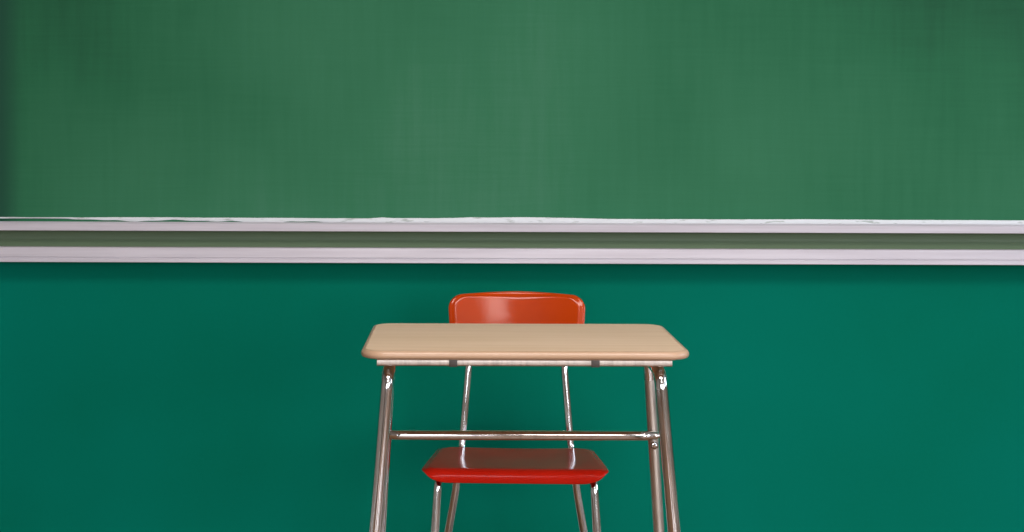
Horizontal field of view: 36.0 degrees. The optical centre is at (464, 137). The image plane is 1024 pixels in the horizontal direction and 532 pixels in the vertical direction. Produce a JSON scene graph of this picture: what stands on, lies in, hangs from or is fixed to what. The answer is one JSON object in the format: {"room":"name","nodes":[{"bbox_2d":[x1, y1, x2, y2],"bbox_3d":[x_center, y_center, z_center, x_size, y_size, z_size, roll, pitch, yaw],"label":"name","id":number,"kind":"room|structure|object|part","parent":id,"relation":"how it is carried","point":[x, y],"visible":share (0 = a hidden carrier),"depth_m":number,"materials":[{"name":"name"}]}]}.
{"room":"classroom","nodes":[
{"label":"classroom","id":0,"kind":"room"},
{"bbox_2d":[0,262,1023,531],"bbox_3d":[0.451,-0.289,4.275,7.800,2.900,0.150,0,0,0],"label":"wall","id":1,"kind":"structure","parent":0,"point":[135,396],"depth_m":4.20,"materials":[{"name":"green paint"}]},
{"bbox_2d":[0,221,1023,264],"bbox_3d":[-0.001,0.275,4.154,4.900,0.107,0.092,0,0,0],"label":"chalk tray","id":2,"kind":"object","parent":1,"relation":"attached to","point":[20,241],"visible":1,"depth_m":4.13,"materials":[{"name":"metal"}]},
{"bbox_3d":[-0.001,0.265,4.175,4.900,0.054,0.050,0,0,0],"label":"recess panel","id":3,"kind":"part","parent":2,"relation":"part of","materials":[{"name":"green metal"}]},
{"bbox_3d":[-0.001,0.308,4.159,4.900,0.039,0.081,0,0,0],"label":"rail","id":4,"kind":"part","parent":2,"relation":"part of","materials":[{"name":"metal"}]},
{"bbox_2d":[0,0,1023,223],"bbox_3d":[0.001,-0.414,4.191,5.200,1.291,0.016,0,0,0],"label":"chalkboard","id":5,"kind":"object","parent":1,"relation":"attached to","point":[391,111],"visible":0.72,"depth_m":4.19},
{"bbox_3d":[0.446,1.221,0.500,7.800,0.120,7.700,0,0,0],"label":"floor","id":6,"kind":"structure","parent":0,"visible":0},
{"bbox_2d":[422,291,608,531],"bbox_3d":[0.116,0.763,3.563,0.422,0.794,0.441,0,0,2],"label":"chair","id":7,"kind":"object","parent":6,"relation":"on","point":[572,465],"visible":0.87,"depth_m":3.63,"materials":[{"name":"red plastic"}]},
{"bbox_3d":[-0.040,0.938,3.513,0.033,0.423,0.332,0,0,13],"label":"leg","id":8,"kind":"part","parent":7,"relation":"part of","materials":[{"name":"silver metal"}]},
{"bbox_3d":[-0.045,0.945,3.741,0.019,0.409,0.112,0,0,-41],"label":"leg","id":9,"kind":"part","parent":7,"relation":"part of","materials":[{"name":"silver metal"}]},
{"bbox_3d":[0.112,0.721,3.523,0.402,0.030,0.343,0,0,2],"label":"seat","id":10,"kind":"part","parent":7,"relation":"part of","materials":[{"name":"red plastic"}]},
{"bbox_3d":[0.123,0.434,3.745,0.324,0.135,0.051,0,0,2],"label":"backrest","id":11,"kind":"part","parent":7,"relation":"part of","materials":[{"name":"orange plastic"}]},
{"bbox_3d":[0.287,0.947,3.729,0.019,0.409,0.112,0,0,45],"label":"leg","id":12,"kind":"part","parent":7,"relation":"part of","materials":[{"name":"silver metal"}]},
{"bbox_3d":[0.267,0.939,3.502,0.033,0.423,0.332,0,0,-9],"label":"leg","id":13,"kind":"part","parent":7,"relation":"part of","materials":[{"name":"silver metal"}]},
{"bbox_2d":[361,323,688,531],"bbox_3d":[0.116,0.781,3.180,0.662,0.761,0.452,0,0,0],"label":"school desk","id":14,"kind":"object","parent":6,"relation":"on","point":[653,348],"visible":1,"depth_m":3.05,"materials":[{"name":"brown wood"}]},
{"bbox_3d":[-0.173,0.789,3.071,0.078,0.715,0.217,0,0,0],"label":"leg","id":15,"kind":"part","parent":14,"relation":"part of","materials":[{"name":"silver metal"}]},
{"bbox_3d":[-0.177,0.821,3.310,0.066,0.649,0.022,0,0,27],"label":"leg","id":16,"kind":"part","parent":14,"relation":"part of","materials":[{"name":"silver metal"}]},
{"bbox_3d":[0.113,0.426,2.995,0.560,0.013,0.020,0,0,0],"label":"cross rail","id":17,"kind":"part","parent":14,"relation":"part of","materials":[{"name":"metal"}]},
{"bbox_3d":[0.114,0.408,3.180,0.624,0.016,0.452,0,0,0],"label":"edge moulding","id":18,"kind":"part","parent":14,"relation":"part of","materials":[{"name":"beige wood"}]},
{"bbox_3d":[0.407,0.823,3.310,0.070,0.650,0.022,0,0,-25],"label":"leg","id":19,"kind":"part","parent":14,"relation":"part of","materials":[{"name":"metal"}]},
{"bbox_3d":[0.401,0.791,3.071,0.087,0.715,0.217,0,0,0],"label":"leg","id":20,"kind":"part","parent":14,"relation":"part of","materials":[{"name":"silver metal"}]}
]}

